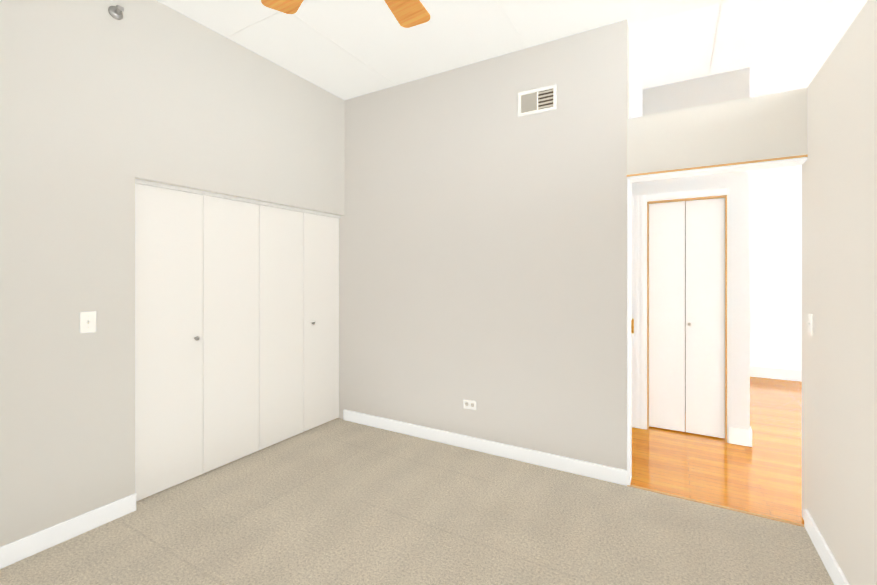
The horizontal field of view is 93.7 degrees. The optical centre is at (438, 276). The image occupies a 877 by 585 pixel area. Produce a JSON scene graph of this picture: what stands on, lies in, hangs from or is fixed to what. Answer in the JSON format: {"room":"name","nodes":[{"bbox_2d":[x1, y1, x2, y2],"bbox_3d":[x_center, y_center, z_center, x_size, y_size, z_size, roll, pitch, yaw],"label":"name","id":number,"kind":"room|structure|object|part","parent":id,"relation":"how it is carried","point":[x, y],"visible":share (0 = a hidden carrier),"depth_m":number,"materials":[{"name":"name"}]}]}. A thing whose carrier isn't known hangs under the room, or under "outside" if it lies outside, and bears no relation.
{"room":"bedroom","nodes":[
{"label":"bedroom","id":0,"kind":"room"},
{"bbox_2d":[0,0,344,546],"bbox_3d":[-1.875,-0.165,2.501,0.120,3.130,3.600,0,0,30],"label":"wall","id":1,"kind":"structure","parent":0,"point":[102,109],"depth_m":2.31,"materials":[{"name":"paint"}]},
{"bbox_2d":[0,493,135,568],"bbox_3d":[-2.267,1.350,1.689,0.014,0.100,1.800,0,0,30],"label":"baseboard","id":2,"kind":"structure","parent":1,"relation":"attached to","point":[23,548],"depth_m":2.17,"materials":[{"name":"paint"}]},
{"bbox_2d":[80,311,95,332],"bbox_3d":[-1.929,0.250,2.267,0.019,0.116,0.072,0,0,30],"label":"light switch","id":3,"kind":"object","parent":1,"relation":"attached to","point":[87,322],"visible":1,"depth_m":2.27,"materials":[{"name":"white plastic"}]},
{"bbox_2d":[108,5,123,19],"bbox_3d":[-1.845,-1.530,2.368,0.064,0.072,0.072,0,0,30],"label":"detector","id":4,"kind":"object","parent":1,"relation":"attached to","point":[115,12],"visible":1,"depth_m":2.36,"materials":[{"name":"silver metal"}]},
{"bbox_2d":[135,183,338,500],"bbox_3d":[-1.435,0.406,3.287,0.065,1.964,1.796,0,0,30],"label":"bifold closet door","id":5,"kind":"structure","parent":1,"relation":"in","point":[236,330],"depth_m":3.04,"materials":[{"name":"paint"}]},
{"bbox_2d":[135,179,339,217],"bbox_3d":[-1.445,-0.589,3.293,0.060,0.022,1.800,0,0,30],"label":"trim","id":6,"kind":"structure","parent":1,"relation":"attached to","point":[159,185],"depth_m":3.03,"materials":[{"name":"white wood"}]},
{"bbox_2d":[0,418,833,584],"bbox_3d":[-0.654,1.430,1.726,4.370,0.060,3.720,0,0,30],"label":"floor carpet","id":7,"kind":"object","parent":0,"point":[337,501],"visible":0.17,"depth_m":2.26,"materials":[{"name":"beige carpet"}]},
{"bbox_2d":[157,0,867,99],"bbox_3d":[2.770,-1.879,2.222,9.800,0.302,8.010,0,0,30],"label":"ceiling","id":8,"kind":"structure","parent":0,"point":[345,49],"depth_m":2.94,"materials":[{"name":"paint"}]},
{"bbox_2d":[261,0,430,27],"bbox_3d":[-0.333,-1.407,1.412,1.282,0.645,1.326,0,0,30],"label":"ceiling fan","id":9,"kind":"object","parent":8,"relation":"hanging from","point":[408,13],"visible":1,"depth_m":1.91,"materials":[{"name":"brown wood"}]},
{"bbox_2d":[338,19,806,469],"bbox_3d":[0.308,-0.165,3.387,4.370,3.130,0.120,0,0,30],"label":"wall","id":10,"kind":"structure","parent":0,"point":[482,244],"depth_m":3.17,"materials":[{"name":"paint"}]},
{"bbox_2d":[463,399,475,409],"bbox_3d":[0.254,1.040,3.345,0.115,0.072,0.009,0,0,30],"label":"electrical outlet","id":11,"kind":"object","parent":10,"relation":"attached to","point":[469,404],"visible":1,"depth_m":3.34,"materials":[{"name":"white plastic"}]},
{"bbox_2d":[344,409,626,485],"bbox_3d":[0.170,1.350,3.390,2.530,0.100,0.014,0,0,30],"label":"baseboard","id":12,"kind":"structure","parent":10,"relation":"attached to","point":[594,470],"depth_m":3.21,"materials":[{"name":"paint"}]},
{"bbox_2d":[518,84,556,116],"bbox_3d":[0.734,-1.310,3.065,0.290,0.180,0.010,0,0,30],"label":"air vent","id":13,"kind":"object","parent":10,"relation":"in","point":[538,100],"visible":1,"depth_m":3.06,"materials":[{"name":"white"}]},
{"bbox_2d":[631,318,633,333],"bbox_3d":[1.345,0.343,2.847,0.014,0.105,0.042,0,0,30],"label":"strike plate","id":14,"kind":"object","parent":10,"relation":"attached to","point":[632,326],"visible":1,"depth_m":2.85,"materials":[{"name":"gold metal"}]},
{"bbox_2d":[627,155,807,484],"bbox_3d":[1.750,0.335,2.560,1.044,2.130,0.144,0,0,30],"label":"door frame","id":15,"kind":"structure","parent":10,"relation":"attached to","point":[735,167],"depth_m":2.75,"materials":[{"name":"paint"}]},
{"bbox_2d":[629,28,642,118],"bbox_3d":[1.376,-1.375,3.462,0.545,0.710,1.080,0,0,30],"label":"wall","id":16,"kind":"structure","parent":0,"point":[635,98],"depth_m":3.06,"materials":[{"name":"paint"}]},
{"bbox_2d":[632,67,749,442],"bbox_3d":[2.021,-0.165,3.782,1.340,3.130,0.120,0,0,30],"label":"wall","id":17,"kind":"structure","parent":0,"point":[715,88],"depth_m":3.45,"materials":[{"name":"paint"}]},
{"bbox_2d":[632,188,727,428],"bbox_3d":[2.099,0.325,3.658,0.779,2.150,0.018,0,0,30],"label":"trim","id":18,"kind":"structure","parent":17,"relation":"attached to","point":[639,310],"depth_m":3.79,"materials":[{"name":"paint"}]},
{"bbox_2d":[647,195,726,441],"bbox_3d":[2.201,0.355,3.665,0.604,2.090,0.103,0,0,30],"label":"closet door","id":19,"kind":"structure","parent":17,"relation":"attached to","point":[687,199],"depth_m":3.66,"materials":[{"name":"white wood"}]},
{"bbox_3d":[2.204,0.356,3.671,0.578,2.063,0.059,0,0,30],"label":"hall bifold closet door","id":20,"kind":"part","parent":19,"relation":"part of","materials":[{"name":"white wood"}]},
{"bbox_2d":[738,427,751,446],"bbox_3d":[2.753,1.330,3.715,0.034,0.140,0.764,0,0,30],"label":"baseboard","id":21,"kind":"structure","parent":17,"relation":"attached to","point":[746,434],"depth_m":3.39,"materials":[{"name":"paint"}]},
{"bbox_2d":[630,376,803,523],"bbox_3d":[4.137,1.432,1.790,7.000,0.056,7.390,0,0,30],"label":"floor","id":22,"kind":"structure","parent":0,"point":[762,475],"depth_m":3.12,"materials":[{"name":"brown wood"}]},
{"bbox_2d":[627,485,804,526],"bbox_3d":[1.667,1.400,2.532,0.920,0.008,0.024,0,0,30],"label":"trim","id":23,"kind":"structure","parent":22,"relation":"on","point":[737,510],"depth_m":2.50,"materials":[{"name":"brown wood"}]},
{"bbox_2d":[750,165,801,369],"bbox_3d":[5.958,-0.166,4.936,7.000,3.130,0.120,0,0,30],"label":"wall","id":24,"kind":"structure","parent":0,"point":[775,267],"depth_m":5.63,"materials":[{"name":"paint"}]},
{"bbox_2d":[750,366,801,380],"bbox_3d":[5.924,1.325,4.878,7.000,0.150,0.014,0,0,30],"label":"baseboard","id":25,"kind":"structure","parent":24,"relation":"attached to","point":[755,371],"depth_m":5.62,"materials":[{"name":"paint"}]},
{"bbox_2d":[802,0,876,584],"bbox_3d":[1.245,0.171,0.765,0.120,2.460,3.720,0,0,30],"label":"wall","id":26,"kind":"structure","parent":0,"point":[839,346],"depth_m":1.80,"materials":[{"name":"paint"}]},
{"bbox_2d":[807,314,812,335],"bbox_3d":[2.019,0.260,2.241,0.019,0.116,0.072,0,0,30],"label":"light switch","id":27,"kind":"object","parent":26,"relation":"attached to","point":[810,324],"visible":0.98,"depth_m":2.23,"materials":[{"name":"white plastic"}]},
{"bbox_2d":[804,509,849,584],"bbox_3d":[1.156,1.351,0.745,0.014,0.100,3.595,0,0,30],"label":"baseboard","id":28,"kind":"structure","parent":26,"relation":"attached to","point":[835,572],"depth_m":1.99,"materials":[{"name":"paint"}]}
]}

